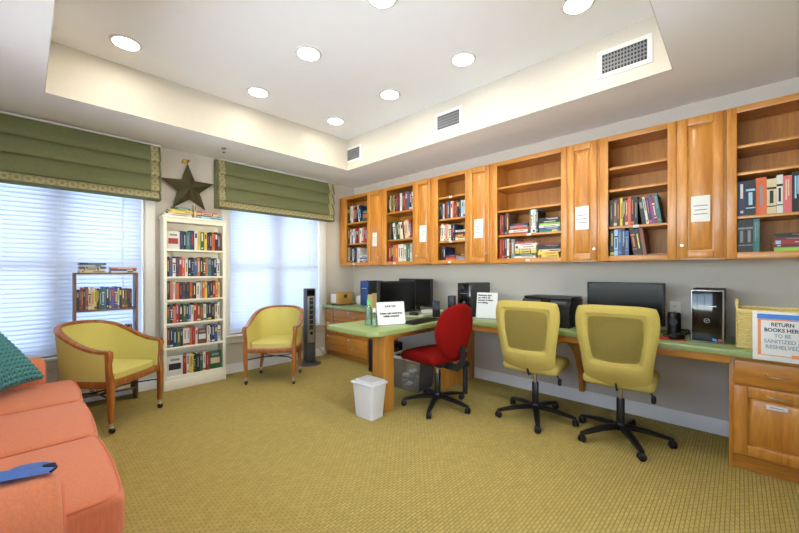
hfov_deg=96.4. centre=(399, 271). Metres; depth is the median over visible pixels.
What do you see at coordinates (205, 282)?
book
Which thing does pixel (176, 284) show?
book
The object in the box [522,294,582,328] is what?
printer
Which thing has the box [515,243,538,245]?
book
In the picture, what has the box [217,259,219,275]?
book
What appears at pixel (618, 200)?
book
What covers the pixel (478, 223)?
notice
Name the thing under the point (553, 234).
shelf
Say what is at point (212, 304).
book
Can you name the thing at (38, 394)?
seat cushion
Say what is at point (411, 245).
book
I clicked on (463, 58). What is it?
recessed light
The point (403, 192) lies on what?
book
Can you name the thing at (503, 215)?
book
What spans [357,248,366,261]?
book
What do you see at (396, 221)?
book
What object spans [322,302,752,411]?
desk
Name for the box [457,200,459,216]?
book
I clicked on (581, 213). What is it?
notice
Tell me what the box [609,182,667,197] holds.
shelf
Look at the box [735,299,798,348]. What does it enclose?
wicker basket
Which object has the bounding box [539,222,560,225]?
book
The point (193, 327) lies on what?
book
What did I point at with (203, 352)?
book
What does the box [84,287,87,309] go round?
book
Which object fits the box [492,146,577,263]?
upper cabinet
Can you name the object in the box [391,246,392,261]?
book
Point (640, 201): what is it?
book
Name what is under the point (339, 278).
wall
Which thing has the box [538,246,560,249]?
book
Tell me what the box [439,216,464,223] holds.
shelf
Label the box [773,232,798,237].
book
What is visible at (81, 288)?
book
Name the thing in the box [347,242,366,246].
shelf
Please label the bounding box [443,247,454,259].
book
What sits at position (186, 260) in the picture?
book
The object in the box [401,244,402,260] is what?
book
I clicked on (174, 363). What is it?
book
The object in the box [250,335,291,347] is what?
seat cushion
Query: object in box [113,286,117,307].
book
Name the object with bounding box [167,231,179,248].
sign
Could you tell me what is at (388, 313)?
sign
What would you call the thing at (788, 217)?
shelf
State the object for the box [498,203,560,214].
shelf
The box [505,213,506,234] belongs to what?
book
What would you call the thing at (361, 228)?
book
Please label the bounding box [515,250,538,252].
book
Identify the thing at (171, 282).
book
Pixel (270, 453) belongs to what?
floor
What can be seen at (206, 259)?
book
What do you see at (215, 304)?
book
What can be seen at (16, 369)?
pillow
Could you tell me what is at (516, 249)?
book
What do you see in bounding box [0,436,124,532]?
seat cushion
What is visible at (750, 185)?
book
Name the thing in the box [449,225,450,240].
book
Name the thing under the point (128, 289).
book
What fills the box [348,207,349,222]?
book
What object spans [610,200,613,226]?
book
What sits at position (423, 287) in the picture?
monitor
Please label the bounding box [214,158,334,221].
valance
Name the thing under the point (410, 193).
book
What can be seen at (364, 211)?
book
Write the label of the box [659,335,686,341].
mouse pad
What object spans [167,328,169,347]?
book
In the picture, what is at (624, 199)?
book
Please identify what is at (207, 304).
book
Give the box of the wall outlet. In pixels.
[670,301,680,312]
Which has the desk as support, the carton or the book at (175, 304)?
the carton
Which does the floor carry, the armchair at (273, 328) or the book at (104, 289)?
the armchair at (273, 328)
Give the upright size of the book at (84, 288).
0.195 m
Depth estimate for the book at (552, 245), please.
3.33 m
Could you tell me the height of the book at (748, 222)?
0.224 m
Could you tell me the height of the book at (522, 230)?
0.024 m
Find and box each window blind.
[0,183,141,357]
[230,210,317,333]
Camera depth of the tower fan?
4.77 m
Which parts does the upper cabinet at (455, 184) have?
panel, panel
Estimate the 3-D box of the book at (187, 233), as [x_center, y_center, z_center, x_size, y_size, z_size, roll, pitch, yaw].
[-2.345,-0.331,3.930,0.119,0.192,0.040,0,0,44]
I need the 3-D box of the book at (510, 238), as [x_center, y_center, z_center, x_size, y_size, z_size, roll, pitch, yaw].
[1.181,-0.232,3.674,0.020,0.202,0.188,0,0,44]
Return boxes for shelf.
[72,273,137,398]
[347,221,366,226]
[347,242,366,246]
[387,209,412,216]
[387,238,412,242]
[439,193,464,202]
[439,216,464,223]
[439,240,464,244]
[498,177,560,194]
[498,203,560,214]
[498,231,560,238]
[609,158,667,177]
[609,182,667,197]
[609,222,667,231]
[737,135,798,158]
[737,164,798,182]
[737,212,798,222]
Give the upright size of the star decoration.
0.563 m
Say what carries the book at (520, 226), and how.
on the book at (521, 228)
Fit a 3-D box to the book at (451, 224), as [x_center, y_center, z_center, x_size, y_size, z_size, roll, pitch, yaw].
[0.669,-0.447,4.172,0.030,0.190,0.189,0,0,44]
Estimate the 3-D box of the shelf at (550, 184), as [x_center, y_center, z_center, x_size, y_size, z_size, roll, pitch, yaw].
[1.345,-0.854,3.576,0.713,0.019,0.298,0,0,44]
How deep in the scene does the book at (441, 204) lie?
4.20 m
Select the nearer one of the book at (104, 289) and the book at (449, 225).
the book at (104, 289)
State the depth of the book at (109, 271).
3.45 m
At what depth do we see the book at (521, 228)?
3.55 m
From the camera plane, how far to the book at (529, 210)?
3.47 m
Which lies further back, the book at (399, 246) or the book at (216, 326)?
the book at (399, 246)
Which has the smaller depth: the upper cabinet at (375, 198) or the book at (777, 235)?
the book at (777, 235)
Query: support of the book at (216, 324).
on the bookcase at (166, 222)
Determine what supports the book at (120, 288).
on the shelf at (134, 307)
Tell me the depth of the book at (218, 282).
4.12 m
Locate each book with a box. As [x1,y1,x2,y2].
[76,289,78,310]
[77,263,105,264]
[77,267,105,268]
[77,271,105,272]
[79,265,104,266]
[79,269,104,270]
[79,289,80,309]
[80,287,82,309]
[81,389,96,392]
[83,288,84,309]
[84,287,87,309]
[88,289,90,309]
[90,287,93,309]
[94,290,96,309]
[95,288,98,308]
[99,289,101,308]
[100,286,103,308]
[104,287,108,308]
[104,289,105,308]
[108,271,136,272]
[109,269,135,270]
[109,287,113,307]
[109,288,110,308]
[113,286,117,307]
[118,287,121,307]
[122,288,124,307]
[124,288,126,307]
[127,288,129,307]
[130,288,131,306]
[160,213,191,216]
[162,211,190,215]
[167,207,189,210]
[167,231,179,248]
[167,257,169,276]
[167,281,169,299]
[167,305,172,323]
[167,306,169,323]
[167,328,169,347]
[167,355,182,376]
[168,210,192,214]
[169,281,172,299]
[170,258,172,276]
[170,328,172,347]
[172,257,178,276]
[172,327,176,346]
[173,258,175,276]
[173,282,174,299]
[173,303,178,322]
[173,306,175,322]
[175,283,178,299]
[176,282,182,298]
[177,231,182,249]
[177,327,179,346]
[179,257,181,275]
[179,305,182,322]
[179,327,182,345]
[180,304,185,321]
[180,327,186,345]
[180,354,186,373]
[182,258,184,275]
[183,231,185,249]
[183,282,185,298]
[183,352,188,372]
[185,259,187,275]
[186,232,189,249]
[186,282,191,298]
[186,283,189,298]
[186,304,190,321]
[186,305,187,321]
[186,326,191,344]
[186,327,188,344]
[187,231,193,249]
[188,257,193,275]
[188,259,190,275]
[189,352,192,372]
[190,303,196,320]
[190,304,192,320]
[190,325,194,344]
[192,204,195,217]
[192,282,195,298]
[193,351,199,371]
[193,353,195,371]
[194,231,197,249]
[194,258,199,275]
[194,259,197,275]
[195,327,197,343]
[196,211,216,214]
[196,213,217,216]
[196,216,222,220]
[196,257,202,275]
[196,281,201,297]
[196,282,199,297]
[197,303,202,320]
[197,304,200,320]
[198,231,199,249]
[198,328,206,343]
[199,352,202,370]
[200,232,203,249]
[200,351,205,369]
[202,281,204,297]
[202,350,208,369]
[203,258,204,275]
[203,302,208,319]
[203,304,205,319]
[204,232,206,249]
[204,324,209,342]
[205,257,210,275]
[205,258,207,275]
[205,282,206,297]
[206,281,212,297]
[206,302,210,319]
[207,232,211,250]
[207,234,209,250]
[207,282,209,297]
[208,324,214,341]
[209,350,220,368]
[211,258,213,275]
[211,280,217,297]
[211,303,214,319]
[212,232,217,250]
[212,234,214,250]
[213,282,214,297]
[214,258,216,275]
[214,302,219,318]
[214,324,217,341]
[215,304,216,318]
[216,324,219,340]
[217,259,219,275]
[218,233,219,250]
[218,282,219,296]
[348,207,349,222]
[348,229,349,243]
[348,248,349,262]
[350,229,352,243]
[350,248,353,262]
[351,206,355,222]
[353,207,354,222]
[354,247,355,262]
[355,206,358,221]
[355,228,357,242]
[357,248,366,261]
[358,205,366,221]
[358,228,359,242]
[361,228,362,242]
[363,210,366,220]
[363,228,364,242]
[365,227,366,242]
[389,245,392,261]
[391,195,394,211]
[391,223,393,239]
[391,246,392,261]
[393,223,395,238]
[393,245,395,261]
[395,221,397,238]
[396,221,403,238]
[396,245,397,260]
[397,195,399,210]
[398,244,400,260]
[400,193,401,210]
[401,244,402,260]
[402,222,404,238]
[403,192,404,210]
[404,246,405,260]
[405,191,406,209]
[405,220,408,237]
[406,245,409,260]
[407,191,411,209]
[408,219,412,237]
[408,246,409,260]
[409,192,411,209]
[410,244,412,260]
[441,204,442,218]
[441,224,444,240]
[443,204,444,218]
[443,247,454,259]
[445,224,446,240]
[447,202,450,217]
[447,224,450,240]
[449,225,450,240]
[451,224,452,240]
[452,201,455,217]
[453,224,462,240]
[454,202,455,217]
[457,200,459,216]
[459,200,460,216]
[463,200,464,215]
[499,239,501,258]
[501,215,502,234]
[502,239,503,258]
[503,215,504,234]
[504,238,508,258]
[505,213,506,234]
[507,213,516,234]
[507,239,508,257]
[509,222,528,225]
[509,229,528,232]
[509,232,528,234]
[509,238,511,257]
[510,225,528,227]
[510,227,528,229]
[511,239,522,257]
[514,256,537,257]
[515,241,539,243]
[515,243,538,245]
[515,245,537,248]
[515,248,537,250]
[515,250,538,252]
[515,253,537,255]
[529,210,530,232]
[531,210,532,232]
[533,209,534,232]
[536,210,545,232]
[538,244,560,246]
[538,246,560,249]
[538,252,560,254]
[538,254,560,257]
[539,216,560,220]
[539,219,560,223]
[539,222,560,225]
[539,224,560,227]
[539,226,560,229]
[539,229,560,231]
[539,242,560,244]
[539,249,560,251]
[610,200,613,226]
[610,231,613,255]
[614,200,616,225]
[614,230,617,255]
[617,198,619,225]
[618,229,621,254]
[620,198,622,225]
[622,228,629,254]
[623,198,626,225]
[625,200,627,225]
[625,231,632,254]
[628,197,630,224]
[629,228,637,254]
[631,197,633,224]
[634,197,641,224]
[634,228,642,254]
[638,198,645,223]
[639,227,650,254]
[642,197,648,223]
[645,198,652,223]
[648,195,654,223]
[651,197,657,222]
[653,194,664,222]
[738,181,745,215]
[738,220,744,251]
[745,219,752,251]
[746,180,754,215]
[753,218,759,251]
[755,177,766,214]
[767,178,775,213]
[772,237,798,241]
[772,240,798,244]
[772,244,798,247]
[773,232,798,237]
[773,247,798,250]
[776,174,782,212]
[783,175,791,212]
[791,171,798,211]
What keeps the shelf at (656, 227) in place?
attached to the upper cabinet at (640, 163)
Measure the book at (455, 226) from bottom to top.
0.189 m
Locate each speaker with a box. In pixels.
[432,300,439,316]
[448,295,455,307]
[667,312,680,334]
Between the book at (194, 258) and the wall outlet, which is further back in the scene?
the book at (194, 258)
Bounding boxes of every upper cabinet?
[340,192,374,265]
[368,189,385,265]
[383,181,414,264]
[415,178,442,264]
[432,169,467,264]
[468,164,499,263]
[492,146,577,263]
[567,139,601,262]
[599,121,679,261]
[677,110,726,260]
[727,93,798,259]
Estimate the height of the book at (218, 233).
0.207 m
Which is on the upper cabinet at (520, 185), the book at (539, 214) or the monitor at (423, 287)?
the book at (539, 214)
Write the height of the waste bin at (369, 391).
0.322 m
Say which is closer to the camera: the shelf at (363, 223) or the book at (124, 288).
the book at (124, 288)
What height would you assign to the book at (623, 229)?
0.223 m
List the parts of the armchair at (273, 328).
leg, leg, rail, seat frame, leg, leg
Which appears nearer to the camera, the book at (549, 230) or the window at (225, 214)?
the book at (549, 230)
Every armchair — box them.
[53,320,163,433]
[242,305,303,384]
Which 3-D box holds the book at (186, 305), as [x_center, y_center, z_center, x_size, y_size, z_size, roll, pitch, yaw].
[-2.352,0.460,3.926,0.117,0.179,0.021,0,0,44]
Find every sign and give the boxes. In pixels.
[376,301,405,325]
[476,292,497,318]
[752,311,798,363]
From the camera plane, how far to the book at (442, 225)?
4.19 m
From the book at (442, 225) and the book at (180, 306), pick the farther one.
the book at (442, 225)
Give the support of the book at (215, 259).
on the bookcase at (166, 222)
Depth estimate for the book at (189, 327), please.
3.91 m
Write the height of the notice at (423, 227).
0.200 m
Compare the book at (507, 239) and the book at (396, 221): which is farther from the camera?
the book at (396, 221)
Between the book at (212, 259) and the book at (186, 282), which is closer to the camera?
the book at (186, 282)
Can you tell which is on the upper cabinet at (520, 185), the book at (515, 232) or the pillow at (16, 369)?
the book at (515, 232)
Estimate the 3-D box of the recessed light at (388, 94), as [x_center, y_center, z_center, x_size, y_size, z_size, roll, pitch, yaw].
[-0.095,-1.735,3.510,0.208,0.010,0.208,0,0,44]
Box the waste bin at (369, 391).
[351,375,387,420]
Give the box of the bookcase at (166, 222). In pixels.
[158,215,226,391]
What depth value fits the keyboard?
3.40 m
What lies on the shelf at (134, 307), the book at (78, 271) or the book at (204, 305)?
the book at (78, 271)
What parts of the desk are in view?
support post, rail, support panel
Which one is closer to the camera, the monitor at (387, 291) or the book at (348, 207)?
the monitor at (387, 291)
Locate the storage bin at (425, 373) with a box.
[394,349,433,392]
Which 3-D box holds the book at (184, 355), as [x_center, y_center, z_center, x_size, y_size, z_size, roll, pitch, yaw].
[-2.361,1.011,3.900,0.112,0.198,0.032,0,0,44]
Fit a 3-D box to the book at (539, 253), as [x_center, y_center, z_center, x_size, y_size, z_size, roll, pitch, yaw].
[1.435,-0.170,3.392,0.190,0.023,0.138,0,0,44]
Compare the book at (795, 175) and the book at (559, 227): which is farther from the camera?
the book at (559, 227)
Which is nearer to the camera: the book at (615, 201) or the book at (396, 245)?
the book at (615, 201)
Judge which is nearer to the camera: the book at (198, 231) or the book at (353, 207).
the book at (198, 231)
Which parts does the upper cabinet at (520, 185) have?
panel, panel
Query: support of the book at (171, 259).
on the bookcase at (166, 222)
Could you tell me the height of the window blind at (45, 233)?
1.866 m
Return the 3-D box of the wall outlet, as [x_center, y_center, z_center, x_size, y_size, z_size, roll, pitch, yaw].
[2.255,0.305,2.921,0.070,0.116,0.010,0,0,44]
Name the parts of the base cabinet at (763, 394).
drawer, door, handle, handle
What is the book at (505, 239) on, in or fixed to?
on the upper cabinet at (520, 185)
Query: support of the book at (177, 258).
on the bookcase at (166, 222)
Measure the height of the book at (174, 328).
0.196 m
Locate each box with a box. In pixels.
[330,292,351,303]
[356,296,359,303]
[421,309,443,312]
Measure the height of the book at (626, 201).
0.210 m
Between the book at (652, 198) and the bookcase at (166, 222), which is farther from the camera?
the bookcase at (166, 222)
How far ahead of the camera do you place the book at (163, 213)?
3.79 m
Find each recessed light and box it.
[108,34,142,51]
[247,86,269,97]
[295,45,321,60]
[326,117,344,124]
[367,0,397,8]
[379,89,399,99]
[450,51,475,66]
[560,0,595,14]
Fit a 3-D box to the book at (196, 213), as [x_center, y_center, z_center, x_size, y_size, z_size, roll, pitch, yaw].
[-2.212,-0.638,4.071,0.141,0.020,0.220,0,0,45]
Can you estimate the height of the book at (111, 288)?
0.199 m
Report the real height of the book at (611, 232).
0.206 m
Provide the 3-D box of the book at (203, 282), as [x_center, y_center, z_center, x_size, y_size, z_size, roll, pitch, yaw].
[-2.236,0.204,4.039,0.114,0.192,0.025,0,0,44]
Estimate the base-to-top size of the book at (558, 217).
0.024 m
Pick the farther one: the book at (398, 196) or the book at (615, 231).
the book at (398, 196)
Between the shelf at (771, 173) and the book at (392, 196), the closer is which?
the shelf at (771, 173)
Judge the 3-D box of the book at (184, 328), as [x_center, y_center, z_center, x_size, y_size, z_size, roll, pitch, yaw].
[-2.362,0.710,3.904,0.114,0.190,0.036,0,0,44]
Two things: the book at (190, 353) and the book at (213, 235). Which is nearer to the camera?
the book at (190, 353)
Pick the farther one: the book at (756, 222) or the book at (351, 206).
the book at (351, 206)
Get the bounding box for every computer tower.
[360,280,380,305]
[369,339,402,371]
[458,282,489,316]
[691,287,725,343]
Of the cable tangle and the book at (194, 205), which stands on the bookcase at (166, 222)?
the book at (194, 205)
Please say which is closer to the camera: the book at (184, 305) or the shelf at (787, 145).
the shelf at (787, 145)
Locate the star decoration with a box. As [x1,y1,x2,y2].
[161,159,213,209]
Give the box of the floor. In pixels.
[85,354,798,532]
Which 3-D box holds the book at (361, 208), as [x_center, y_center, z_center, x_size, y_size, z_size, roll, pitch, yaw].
[-0.513,-0.845,5.285,0.079,0.242,0.183,0,0,44]
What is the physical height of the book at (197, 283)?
0.175 m
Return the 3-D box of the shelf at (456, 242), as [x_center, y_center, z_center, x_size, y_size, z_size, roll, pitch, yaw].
[0.687,-0.343,4.203,0.460,0.019,0.298,0,0,44]
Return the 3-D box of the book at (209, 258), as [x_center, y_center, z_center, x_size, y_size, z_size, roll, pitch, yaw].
[-2.200,-0.053,4.092,0.125,0.215,0.036,0,0,44]
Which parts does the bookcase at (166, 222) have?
panel, panel, shelf, shelf, shelf, shelf, shelf, panel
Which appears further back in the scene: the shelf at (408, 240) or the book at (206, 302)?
the shelf at (408, 240)
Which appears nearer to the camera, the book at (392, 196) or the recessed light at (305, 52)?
the recessed light at (305, 52)
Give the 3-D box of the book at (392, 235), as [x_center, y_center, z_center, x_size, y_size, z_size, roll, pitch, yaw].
[-0.045,-0.536,4.838,0.023,0.227,0.186,0,0,44]
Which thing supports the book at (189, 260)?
on the bookcase at (166, 222)
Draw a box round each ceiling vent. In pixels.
[347,143,360,163]
[435,105,461,133]
[597,32,652,79]
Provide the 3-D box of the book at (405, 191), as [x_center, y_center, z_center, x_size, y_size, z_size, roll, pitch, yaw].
[0.155,-0.907,4.657,0.037,0.244,0.199,0,0,44]
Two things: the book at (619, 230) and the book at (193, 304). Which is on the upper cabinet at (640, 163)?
the book at (619, 230)
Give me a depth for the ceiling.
2.69 m
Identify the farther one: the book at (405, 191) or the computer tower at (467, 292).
the book at (405, 191)
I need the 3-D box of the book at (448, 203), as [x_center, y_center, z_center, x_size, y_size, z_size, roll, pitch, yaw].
[0.631,-0.709,4.203,0.026,0.194,0.194,0,0,44]
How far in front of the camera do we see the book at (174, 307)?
3.79 m
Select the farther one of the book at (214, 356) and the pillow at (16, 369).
the book at (214, 356)
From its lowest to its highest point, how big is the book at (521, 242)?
0.023 m
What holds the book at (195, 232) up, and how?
on the bookcase at (166, 222)
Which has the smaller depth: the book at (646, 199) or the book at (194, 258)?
the book at (646, 199)
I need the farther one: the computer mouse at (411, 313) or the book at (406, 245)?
the book at (406, 245)
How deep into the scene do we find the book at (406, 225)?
4.58 m
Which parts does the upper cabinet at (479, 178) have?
door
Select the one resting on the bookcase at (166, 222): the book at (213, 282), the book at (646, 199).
the book at (213, 282)
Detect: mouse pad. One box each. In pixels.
[405,314,423,316]
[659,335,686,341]
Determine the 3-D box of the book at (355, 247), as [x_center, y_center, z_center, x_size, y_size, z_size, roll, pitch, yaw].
[-0.605,-0.242,5.366,0.044,0.224,0.180,0,0,44]
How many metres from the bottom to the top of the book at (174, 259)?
0.193 m
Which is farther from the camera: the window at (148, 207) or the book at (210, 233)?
the book at (210, 233)
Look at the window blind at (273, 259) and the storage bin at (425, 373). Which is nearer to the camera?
the storage bin at (425, 373)
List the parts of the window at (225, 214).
sill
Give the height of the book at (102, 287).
0.208 m
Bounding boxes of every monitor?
[377,280,414,311]
[399,278,432,310]
[587,282,665,326]
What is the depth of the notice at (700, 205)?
2.55 m
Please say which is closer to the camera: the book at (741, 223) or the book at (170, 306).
the book at (741, 223)
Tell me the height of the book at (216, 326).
0.188 m
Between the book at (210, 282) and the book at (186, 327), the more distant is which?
the book at (210, 282)
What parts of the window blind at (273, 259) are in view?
ladder cord, ladder cord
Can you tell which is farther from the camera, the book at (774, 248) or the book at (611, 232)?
the book at (611, 232)
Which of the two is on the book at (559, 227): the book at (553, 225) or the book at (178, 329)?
the book at (553, 225)
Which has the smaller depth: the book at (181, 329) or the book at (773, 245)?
the book at (773, 245)
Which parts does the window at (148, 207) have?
sill, casing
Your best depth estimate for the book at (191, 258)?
3.92 m
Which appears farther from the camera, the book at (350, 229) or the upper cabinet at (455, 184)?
the book at (350, 229)
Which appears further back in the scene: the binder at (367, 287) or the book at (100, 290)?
the binder at (367, 287)
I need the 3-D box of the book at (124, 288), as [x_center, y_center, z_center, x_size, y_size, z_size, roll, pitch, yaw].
[-2.699,0.258,3.507,0.119,0.187,0.023,0,0,44]
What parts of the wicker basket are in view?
basket handle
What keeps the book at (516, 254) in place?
on the book at (514, 256)
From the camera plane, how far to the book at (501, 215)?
3.67 m
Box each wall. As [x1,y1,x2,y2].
[43,147,353,382]
[354,77,798,420]
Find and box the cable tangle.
[681,329,690,334]
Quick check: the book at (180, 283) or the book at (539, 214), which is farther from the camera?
the book at (180, 283)
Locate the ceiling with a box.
[0,0,798,188]
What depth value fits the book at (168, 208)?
3.82 m
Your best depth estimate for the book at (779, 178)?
2.32 m
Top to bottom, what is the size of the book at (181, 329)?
0.186 m
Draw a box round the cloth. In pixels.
[0,462,57,481]
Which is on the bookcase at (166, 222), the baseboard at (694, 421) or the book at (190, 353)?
the book at (190, 353)
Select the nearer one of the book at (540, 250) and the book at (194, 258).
the book at (540, 250)
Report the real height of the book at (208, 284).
0.174 m
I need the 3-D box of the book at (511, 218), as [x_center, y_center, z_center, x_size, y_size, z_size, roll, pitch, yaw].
[1.167,-0.481,3.701,0.020,0.221,0.199,0,0,44]
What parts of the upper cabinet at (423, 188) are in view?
door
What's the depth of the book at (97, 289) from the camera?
3.31 m
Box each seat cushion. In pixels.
[0,380,82,414]
[0,401,97,456]
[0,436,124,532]
[59,359,152,378]
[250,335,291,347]
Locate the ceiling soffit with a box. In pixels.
[44,0,672,169]
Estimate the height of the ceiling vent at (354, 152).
0.200 m
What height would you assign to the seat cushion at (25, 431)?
0.186 m
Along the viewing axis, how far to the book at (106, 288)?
3.36 m
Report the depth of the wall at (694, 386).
3.06 m
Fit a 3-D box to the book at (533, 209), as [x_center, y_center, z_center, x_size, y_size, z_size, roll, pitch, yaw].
[1.357,-0.485,3.508,0.022,0.229,0.182,0,0,44]
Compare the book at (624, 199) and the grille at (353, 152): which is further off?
the grille at (353, 152)
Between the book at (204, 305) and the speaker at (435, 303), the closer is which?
the speaker at (435, 303)
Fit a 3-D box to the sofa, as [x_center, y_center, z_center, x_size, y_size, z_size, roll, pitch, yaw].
[-1.996,0.835,1.591,2.483,0.830,0.969,0,0,44]
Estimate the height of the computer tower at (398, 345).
0.400 m
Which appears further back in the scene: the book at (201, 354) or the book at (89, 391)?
the book at (201, 354)
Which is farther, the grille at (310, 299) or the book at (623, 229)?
the grille at (310, 299)
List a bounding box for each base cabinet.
[325,308,397,364]
[729,356,798,483]
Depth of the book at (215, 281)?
4.10 m
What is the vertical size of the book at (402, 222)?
0.217 m
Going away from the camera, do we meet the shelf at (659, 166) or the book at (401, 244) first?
the shelf at (659, 166)
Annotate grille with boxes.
[307,296,314,342]
[347,147,358,159]
[437,109,458,129]
[602,40,646,72]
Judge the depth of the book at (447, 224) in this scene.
4.14 m
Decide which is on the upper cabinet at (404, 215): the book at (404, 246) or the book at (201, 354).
the book at (404, 246)
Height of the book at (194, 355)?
0.189 m
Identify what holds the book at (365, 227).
on the upper cabinet at (360, 199)
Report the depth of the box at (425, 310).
4.22 m
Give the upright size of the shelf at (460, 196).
0.019 m
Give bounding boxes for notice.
[373,233,376,245]
[420,225,425,241]
[474,219,482,237]
[575,206,588,229]
[691,195,709,221]
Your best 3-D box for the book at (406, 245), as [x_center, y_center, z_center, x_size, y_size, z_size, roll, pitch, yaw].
[0.166,-0.233,4.659,0.030,0.206,0.199,0,0,44]
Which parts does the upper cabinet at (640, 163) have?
panel, panel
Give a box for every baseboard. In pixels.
[83,347,324,402]
[474,367,728,436]
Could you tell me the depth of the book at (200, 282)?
3.99 m
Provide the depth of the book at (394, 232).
4.74 m
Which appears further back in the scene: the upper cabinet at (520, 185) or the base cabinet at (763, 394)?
the upper cabinet at (520, 185)
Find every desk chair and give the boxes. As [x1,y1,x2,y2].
[401,304,472,418]
[495,300,578,433]
[575,304,677,461]
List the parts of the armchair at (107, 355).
rail, seat frame, leg, leg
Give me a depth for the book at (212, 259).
4.07 m
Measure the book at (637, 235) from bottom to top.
0.214 m
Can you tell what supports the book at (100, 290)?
on the shelf at (134, 307)
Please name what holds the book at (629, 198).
on the upper cabinet at (640, 163)
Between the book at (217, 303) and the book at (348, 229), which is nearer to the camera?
the book at (217, 303)
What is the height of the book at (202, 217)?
0.026 m
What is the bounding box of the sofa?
[0,357,124,532]
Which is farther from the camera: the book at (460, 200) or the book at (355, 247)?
the book at (355, 247)
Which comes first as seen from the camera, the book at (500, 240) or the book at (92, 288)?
the book at (92, 288)
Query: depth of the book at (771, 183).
2.34 m
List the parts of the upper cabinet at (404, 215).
panel, panel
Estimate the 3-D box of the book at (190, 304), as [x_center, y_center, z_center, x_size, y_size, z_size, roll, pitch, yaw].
[-2.321,0.460,3.964,0.121,0.179,0.026,0,0,44]
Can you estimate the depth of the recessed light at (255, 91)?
3.45 m
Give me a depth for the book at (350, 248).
5.36 m
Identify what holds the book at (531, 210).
on the upper cabinet at (520, 185)
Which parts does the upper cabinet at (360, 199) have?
panel, panel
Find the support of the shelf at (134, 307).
on the floor
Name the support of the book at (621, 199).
on the upper cabinet at (640, 163)
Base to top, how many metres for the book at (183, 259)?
0.195 m
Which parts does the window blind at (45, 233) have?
rail, ladder cord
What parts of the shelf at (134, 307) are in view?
panel, shelf, shelf, shelf, panel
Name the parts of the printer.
control panel, scanner lid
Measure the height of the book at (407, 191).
0.240 m
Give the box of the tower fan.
[298,288,320,366]
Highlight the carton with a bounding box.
[368,293,376,307]
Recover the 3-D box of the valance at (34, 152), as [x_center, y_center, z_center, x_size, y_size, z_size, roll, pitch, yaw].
[-3.100,-1.035,3.176,0.124,0.580,1.650,0,0,44]
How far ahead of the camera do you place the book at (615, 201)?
2.97 m
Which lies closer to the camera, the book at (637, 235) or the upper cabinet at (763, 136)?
the upper cabinet at (763, 136)
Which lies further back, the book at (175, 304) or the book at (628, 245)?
the book at (175, 304)
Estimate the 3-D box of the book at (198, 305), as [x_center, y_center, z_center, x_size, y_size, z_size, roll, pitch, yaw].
[-2.268,0.461,4.002,0.114,0.178,0.037,0,0,44]
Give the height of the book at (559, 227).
0.019 m
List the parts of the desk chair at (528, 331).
panel, backrest, seat, lever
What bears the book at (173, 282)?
on the bookcase at (166, 222)
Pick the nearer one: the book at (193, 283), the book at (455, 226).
the book at (193, 283)
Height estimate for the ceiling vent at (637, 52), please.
0.200 m
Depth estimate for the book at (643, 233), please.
2.85 m
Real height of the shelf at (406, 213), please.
0.019 m
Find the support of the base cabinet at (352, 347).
on the floor
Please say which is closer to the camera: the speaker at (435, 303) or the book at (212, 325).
the speaker at (435, 303)
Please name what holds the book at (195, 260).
on the bookcase at (166, 222)
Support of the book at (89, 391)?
on the book
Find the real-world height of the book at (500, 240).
0.202 m
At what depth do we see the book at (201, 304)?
4.00 m
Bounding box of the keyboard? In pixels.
[405,317,438,324]
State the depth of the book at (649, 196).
2.80 m
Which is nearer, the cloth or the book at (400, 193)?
the cloth
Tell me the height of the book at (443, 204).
0.177 m
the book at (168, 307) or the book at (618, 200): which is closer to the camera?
the book at (618, 200)
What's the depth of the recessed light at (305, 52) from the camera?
2.84 m
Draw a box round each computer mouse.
[409,312,418,315]
[668,333,684,339]
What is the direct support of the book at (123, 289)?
on the shelf at (134, 307)
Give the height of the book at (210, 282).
0.185 m
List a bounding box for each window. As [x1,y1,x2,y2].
[42,200,154,368]
[221,209,325,343]
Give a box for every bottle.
[365,298,371,325]
[371,308,376,326]
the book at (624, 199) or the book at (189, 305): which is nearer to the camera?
the book at (624, 199)
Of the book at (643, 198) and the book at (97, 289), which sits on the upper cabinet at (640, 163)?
the book at (643, 198)
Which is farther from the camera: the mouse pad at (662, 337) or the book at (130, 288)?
the book at (130, 288)
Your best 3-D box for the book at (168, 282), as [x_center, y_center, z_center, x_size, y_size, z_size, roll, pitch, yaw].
[-2.471,0.203,3.794,0.116,0.192,0.030,0,0,44]
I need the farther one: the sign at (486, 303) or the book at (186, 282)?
the book at (186, 282)
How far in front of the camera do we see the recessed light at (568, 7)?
2.34 m
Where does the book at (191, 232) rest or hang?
on the bookcase at (166, 222)
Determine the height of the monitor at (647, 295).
0.400 m
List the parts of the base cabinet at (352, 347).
drawer, drawer, drawer, frame, drawer, drawer, drawer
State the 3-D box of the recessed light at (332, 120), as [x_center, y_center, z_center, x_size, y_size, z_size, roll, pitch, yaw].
[-0.739,-1.735,4.124,0.208,0.010,0.208,0,0,44]
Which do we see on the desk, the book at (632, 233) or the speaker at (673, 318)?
the speaker at (673, 318)
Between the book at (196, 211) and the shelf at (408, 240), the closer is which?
the book at (196, 211)
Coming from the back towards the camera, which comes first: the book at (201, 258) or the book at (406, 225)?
the book at (406, 225)
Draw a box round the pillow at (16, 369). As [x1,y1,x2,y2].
[0,332,44,391]
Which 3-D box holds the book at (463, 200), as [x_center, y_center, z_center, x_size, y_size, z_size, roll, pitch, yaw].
[0.785,-0.705,4.051,0.021,0.184,0.179,0,0,44]
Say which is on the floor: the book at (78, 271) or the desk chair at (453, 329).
the desk chair at (453, 329)
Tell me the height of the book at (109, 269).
0.016 m
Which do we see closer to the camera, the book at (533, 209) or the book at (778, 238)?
the book at (778, 238)
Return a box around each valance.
[0,111,161,201]
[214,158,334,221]
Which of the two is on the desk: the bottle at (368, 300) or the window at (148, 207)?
the bottle at (368, 300)

